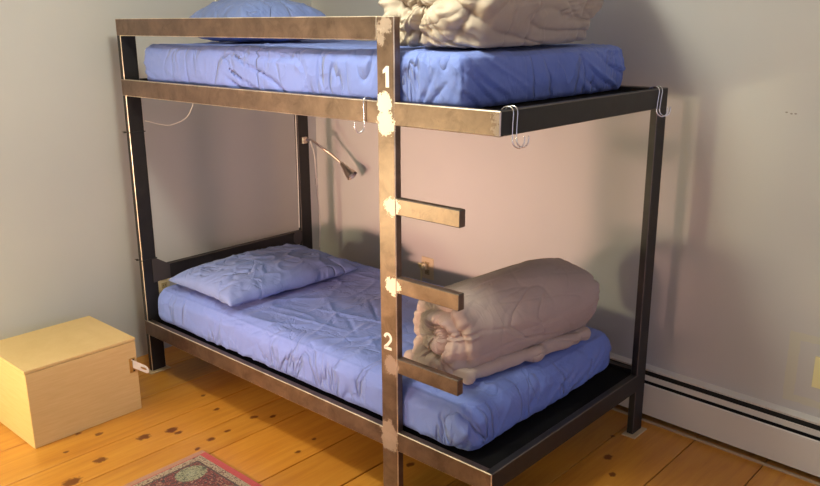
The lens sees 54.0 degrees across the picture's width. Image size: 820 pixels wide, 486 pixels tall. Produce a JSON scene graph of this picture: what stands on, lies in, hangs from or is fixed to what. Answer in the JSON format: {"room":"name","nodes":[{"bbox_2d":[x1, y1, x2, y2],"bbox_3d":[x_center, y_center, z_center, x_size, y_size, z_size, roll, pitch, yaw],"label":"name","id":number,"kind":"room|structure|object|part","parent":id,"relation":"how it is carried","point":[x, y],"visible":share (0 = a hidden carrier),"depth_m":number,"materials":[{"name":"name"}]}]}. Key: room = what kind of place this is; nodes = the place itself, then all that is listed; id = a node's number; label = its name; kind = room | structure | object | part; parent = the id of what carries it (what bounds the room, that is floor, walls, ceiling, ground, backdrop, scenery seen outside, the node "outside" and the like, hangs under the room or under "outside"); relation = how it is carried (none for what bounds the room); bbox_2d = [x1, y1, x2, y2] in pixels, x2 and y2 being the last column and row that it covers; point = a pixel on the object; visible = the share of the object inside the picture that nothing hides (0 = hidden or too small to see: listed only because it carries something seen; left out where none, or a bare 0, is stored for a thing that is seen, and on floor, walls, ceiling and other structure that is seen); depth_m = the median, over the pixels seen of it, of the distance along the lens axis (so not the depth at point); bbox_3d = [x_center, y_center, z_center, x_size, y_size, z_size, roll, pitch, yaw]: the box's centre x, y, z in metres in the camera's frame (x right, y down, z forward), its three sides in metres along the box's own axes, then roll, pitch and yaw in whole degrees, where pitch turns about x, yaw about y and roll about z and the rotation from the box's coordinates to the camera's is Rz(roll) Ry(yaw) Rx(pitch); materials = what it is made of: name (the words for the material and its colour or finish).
{"room":"dormitory","nodes":[
{"label":"dormitory","id":0,"kind":"room"},
{"bbox_2d":[0,0,319,356],"bbox_3d":[-2.174,-0.447,3.313,0.100,2.600,4.920,13,20,40],"label":"wall","id":1,"kind":"structure","parent":0,"point":[220,177],"depth_m":3.99,"materials":[{"name":"paint"}]},
{"bbox_2d":[158,278,169,292],"bbox_3d":[-1.337,0.208,4.365,0.010,0.115,0.070,13,20,40],"label":"wall outlet","id":2,"kind":"object","parent":1,"relation":"attached to","point":[164,283],"visible":0.52,"depth_m":4.36,"materials":[{"name":"beige plastic"}]},
{"bbox_2d":[161,282,166,287],"bbox_3d":[-1.335,0.229,4.369,0.003,0.030,0.034,13,20,40],"label":"socket","id":3,"kind":"object","parent":2,"relation":"attached to","point":[163,284],"depth_m":4.37,"materials":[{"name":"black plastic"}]},
{"bbox_2d":[0,346,819,485],"bbox_3d":[0.257,1.435,1.490,6.541,0.080,4.920,13,20,40],"label":"floor","id":4,"kind":"structure","parent":0,"point":[189,407],"depth_m":3.39,"materials":[{"name":"brown wood"}]},
{"bbox_2d":[0,316,148,448],"bbox_3d":[-1.559,0.613,3.683,0.460,0.354,0.540,13,20,40],"label":"box","id":5,"kind":"object","parent":4,"relation":"on","point":[62,380],"visible":1,"depth_m":3.53,"materials":[{"name":"beige wood"}]},
{"bbox_3d":[-1.583,0.450,3.633,0.432,0.012,0.502,13,20,40],"label":"lid","id":6,"kind":"part","parent":5,"relation":"part of","materials":[{"name":"brown wood"}]},
{"bbox_3d":[-1.240,0.566,3.699,0.074,0.084,0.003,-9,18,-30],"label":"latch plate","id":7,"kind":"part","parent":5,"relation":"part of","materials":[{"name":"white metal"}]},
{"bbox_2d":[149,365,170,374],"bbox_3d":[-1.309,0.656,4.179,0.062,0.006,0.115,13,20,40],"label":"pad","id":8,"kind":"object","parent":4,"relation":"on","point":[151,372],"visible":0.54,"depth_m":4.16,"materials":[{"name":"beige fabric"}]},
{"bbox_2d":[123,450,261,485],"bbox_3d":[-1.038,1.097,2.573,0.885,0.007,1.467,13,20,40],"label":"rug","id":9,"kind":"object","parent":4,"relation":"on","point":[200,468],"visible":1,"depth_m":3.19,"materials":[{"name":"fabric"}]},
{"bbox_2d":[115,16,667,485],"bbox_3d":[-0.169,-0.107,3.621,2.186,1.751,1.116,13,20,40],"label":"bunk bed","id":10,"kind":"object","parent":4,"relation":"on","point":[499,461],"visible":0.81,"depth_m":3.01,"materials":[{"name":"black paint"}]},
{"bbox_3d":[-1.314,-0.193,3.950,0.030,1.751,0.080,13,20,40],"label":"corner post","id":11,"kind":"part","parent":10,"relation":"part of","materials":[{"name":"black metal"}]},
{"bbox_3d":[-1.259,0.129,4.075,0.003,0.125,0.095,13,20,40],"label":"gusset plate","id":12,"kind":"part","parent":10,"relation":"part of","materials":[{"name":"grey metal"}]},
{"bbox_2d":[145,103,193,125],"bbox_3d":[-1.164,-0.668,3.917,0.261,0.195,0.053,-7,17,-23],"label":"power cord","id":13,"kind":"object","parent":10,"relation":"hanging from","point":[192,103],"visible":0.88,"depth_m":3.96,"materials":[{"name":"white plastic"}]},
{"bbox_3d":[-0.967,0.057,4.416,0.028,0.080,0.963,13,20,40],"label":"head rail","id":14,"kind":"part","parent":10,"relation":"part of","materials":[{"name":"black metal"}]},
{"bbox_3d":[-0.724,-0.850,3.174,1.680,0.076,0.028,13,20,40],"label":"guard rail","id":15,"kind":"part","parent":10,"relation":"part of","materials":[{"name":"metal"}]},
{"bbox_2d":[295,115,299,227],"bbox_3d":[-0.650,-0.487,4.626,0.017,0.824,0.007,13,20,40],"label":"power cord","id":16,"kind":"object","parent":10,"relation":"hanging from","point":[295,115],"visible":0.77,"depth_m":4.64,"materials":[{"name":"white plastic"}]},
{"bbox_3d":[-0.657,-0.034,4.721,0.003,0.083,0.065,13,20,40],"label":"gusset plate","id":17,"kind":"part","parent":10,"relation":"part of","materials":[{"name":"grey metal"}]},
{"bbox_3d":[-0.622,-0.268,4.724,0.030,1.478,0.080,13,20,40],"label":"corner post","id":18,"kind":"part","parent":10,"relation":"part of","materials":[{"name":"black metal"}]},
{"bbox_3d":[-0.535,-0.543,3.084,2.185,0.076,0.030,13,20,40],"label":"rail","id":19,"kind":"part","parent":10,"relation":"part of","materials":[{"name":"metal"}]},
{"bbox_3d":[-0.529,0.614,3.404,2.185,0.076,0.030,13,20,40],"label":"rail","id":20,"kind":"part","parent":10,"relation":"part of","materials":[{"name":"metal"}]},
{"bbox_2d":[301,136,356,246],"bbox_3d":[-0.455,-0.274,4.702,0.301,0.694,0.161,7,17,24],"label":"reading lamp","id":21,"kind":"object","parent":10,"relation":"attached to","point":[349,172],"visible":1,"depth_m":4.65,"materials":[{"name":"silver metal"}]},
{"bbox_3d":[-0.557,-0.280,4.761,0.017,0.676,0.152,1,15,5],"label":"cord","id":22,"kind":"part","parent":21,"relation":"part of","materials":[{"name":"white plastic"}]},
{"bbox_2d":[354,96,371,132],"bbox_3d":[-0.154,-0.436,2.736,0.079,0.122,0.015,-10,18,-32],"label":"wire hook","id":23,"kind":"object","parent":10,"relation":"attached to","point":[366,96],"visible":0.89,"depth_m":2.73,"materials":[{"name":"white metal"}]},
{"bbox_2d":[143,39,625,107],"bbox_3d":[-0.181,-0.764,3.448,1.909,0.187,1.048,13,20,40],"label":"mattress","id":24,"kind":"object","parent":10,"relation":"on","point":[453,76],"visible":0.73,"depth_m":2.89,"materials":[{"name":"blue fabric"}]},
{"bbox_2d":[189,0,325,41],"bbox_3d":[-0.700,-1.035,3.724,0.545,0.197,0.501,-15,21,-43],"label":"pillow","id":25,"kind":"object","parent":24,"relation":"on","point":[221,8],"visible":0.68,"depth_m":3.56,"materials":[{"name":"blue fabric"}]},
{"bbox_2d":[378,0,603,47],"bbox_3d":[0.311,-0.913,2.894,0.517,0.390,0.942,13,20,40],"label":"duvet","id":26,"kind":"object","parent":24,"relation":"on","point":[428,23],"visible":0.99,"depth_m":2.61,"materials":[{"name":"beige fabric"}]},
{"bbox_2d":[158,258,611,450],"bbox_3d":[-0.195,0.378,3.774,2.050,0.212,1.038,13,20,40],"label":"mattress","id":27,"kind":"object","parent":10,"relation":"on","point":[325,335],"visible":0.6,"depth_m":3.32,"materials":[{"name":"blue fabric"}]},
{"bbox_2d":[168,243,357,305],"bbox_3d":[-0.729,0.130,4.043,0.562,0.137,0.798,13,20,40],"label":"pillow","id":28,"kind":"object","parent":27,"relation":"on","point":[248,276],"visible":1,"depth_m":3.89,"materials":[{"name":"blue fabric"}]},
{"bbox_2d":[404,258,599,384],"bbox_3d":[0.394,0.262,3.187,0.862,0.337,0.374,-11,19,-35],"label":"duvet","id":29,"kind":"object","parent":27,"relation":"on","point":[529,310],"visible":0.98,"depth_m":3.02,"materials":[{"name":"beige fabric"}]},
{"bbox_3d":[-0.067,0.111,2.829,0.079,1.750,0.031,13,20,40],"label":"ladder post","id":30,"kind":"part","parent":10,"relation":"part of","materials":[{"name":"metal"}]},
{"bbox_3d":[-0.166,0.492,3.787,2.125,0.012,1.053,13,20,40],"label":"deck panel","id":31,"kind":"part","parent":10,"relation":"part of","materials":[{"name":"black metal"}]},
{"bbox_2d":[502,105,529,148],"bbox_3d":[0.313,-0.349,2.418,0.087,0.128,0.039,6,17,23],"label":"wire hook","id":32,"kind":"object","parent":10,"relation":"attached to","point":[510,106],"visible":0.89,"depth_m":2.41,"materials":[{"name":"white metal"}]},
{"bbox_3d":[-0.172,-0.665,3.467,2.125,0.012,1.053,13,20,40],"label":"deck panel","id":33,"kind":"part","parent":10,"relation":"part of","materials":[{"name":"black metal"}]},
{"bbox_3d":[0.631,0.695,3.090,0.030,0.076,1.102,13,20,40],"label":"foot rail","id":34,"kind":"part","parent":10,"relation":"part of","materials":[{"name":"black metal"}]},
{"bbox_3d":[0.629,-0.463,2.774,0.030,0.076,1.113,13,20,40],"label":"foot rail","id":35,"kind":"part","parent":10,"relation":"part of","materials":[{"name":"black metal"}]},
{"bbox_3d":[0.197,0.397,4.177,2.125,0.076,0.029,13,20,40],"label":"rail","id":36,"kind":"part","parent":10,"relation":"part of","materials":[{"name":"black metal"}]},
{"bbox_3d":[0.191,-0.760,3.858,2.125,0.076,0.029,13,20,40],"label":"rail","id":37,"kind":"part","parent":10,"relation":"part of","materials":[{"name":"black metal"}]},
{"bbox_3d":[0.978,0.109,3.329,0.030,1.478,0.080,13,20,40],"label":"corner post","id":38,"kind":"part","parent":10,"relation":"part of","materials":[{"name":"black metal"}]},
{"bbox_2d":[649,86,670,116],"bbox_3d":[0.963,-0.549,3.112,0.076,0.118,0.063,13,20,40],"label":"wire hook","id":39,"kind":"object","parent":10,"relation":"attached to","point":[666,114],"visible":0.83,"depth_m":3.10,"materials":[{"name":"white metal"}]},
{"bbox_2d":[622,427,646,438],"bbox_3d":[0.982,0.826,3.522,0.062,0.006,0.115,13,20,40],"label":"pad","id":40,"kind":"object","parent":4,"relation":"on","point":[641,430],"visible":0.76,"depth_m":3.50,"materials":[{"name":"beige fabric"}]},
{"bbox_2d":[311,0,819,417],"bbox_3d":[1.695,-0.312,2.834,6.505,2.640,0.100,15,21,43],"label":"wall","id":41,"kind":"structure","parent":0,"point":[735,297],"depth_m":3.39,"materials":[{"name":"paint"}]},
{"bbox_2d":[418,263,426,280],"bbox_3d":[0.068,0.212,4.538,0.054,0.216,0.042,14,21,43],"label":"plug","id":42,"kind":"object","parent":41,"relation":"attached to","point":[423,266],"visible":0.84,"depth_m":4.51,"materials":[{"name":"beige plastic"}]},
{"bbox_3d":[0.058,0.210,4.546,0.028,0.216,0.044,-2,16,-6],"label":"cord","id":43,"kind":"part","parent":42,"relation":"part of","materials":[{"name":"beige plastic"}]},
{"bbox_2d":[422,256,433,279],"bbox_3d":[0.098,0.141,4.521,0.090,0.125,0.010,15,21,43],"label":"wall outlet","id":44,"kind":"object","parent":41,"relation":"attached to","point":[429,273],"visible":0.98,"depth_m":4.51,"materials":[{"name":"beige plastic"}]},
{"bbox_2d":[610,352,819,476],"bbox_3d":[1.749,0.836,2.978,5.600,0.210,0.070,15,21,43],"label":"baseboard heater","id":45,"kind":"object","parent":41,"relation":"attached to","point":[786,436],"visible":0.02,"depth_m":3.34,"materials":[{"name":"white metal"}]},
{"bbox_3d":[1.760,0.832,2.988,5.600,0.210,0.036,15,21,43],"label":"plate","id":46,"kind":"part","parent":45,"relation":"part of","materials":[{"name":"white metal"}]},
{"bbox_3d":[1.741,0.780,2.954,5.600,0.024,0.004,14,21,43],"label":"damper blade","id":47,"kind":"part","parent":45,"relation":"part of","materials":[{"name":"white metal"}]},
{"bbox_2d":[612,408,819,485],"bbox_3d":[1.790,0.987,2.918,6.005,0.009,0.010,15,21,43],"label":"trim","id":48,"kind":"structure","parent":41,"relation":"attached to","point":[614,409],"depth_m":3.36,"materials":[{"name":"beige wood"}]},
{"bbox_2d":[811,356,819,388],"bbox_3d":[1.587,0.506,3.089,0.074,0.128,0.016,14,21,43],"label":"wall switch","id":49,"kind":"object","parent":41,"relation":"attached to","point":[816,373],"visible":1,"depth_m":3.11,"materials":[{"name":"beige plastic"}]}
]}

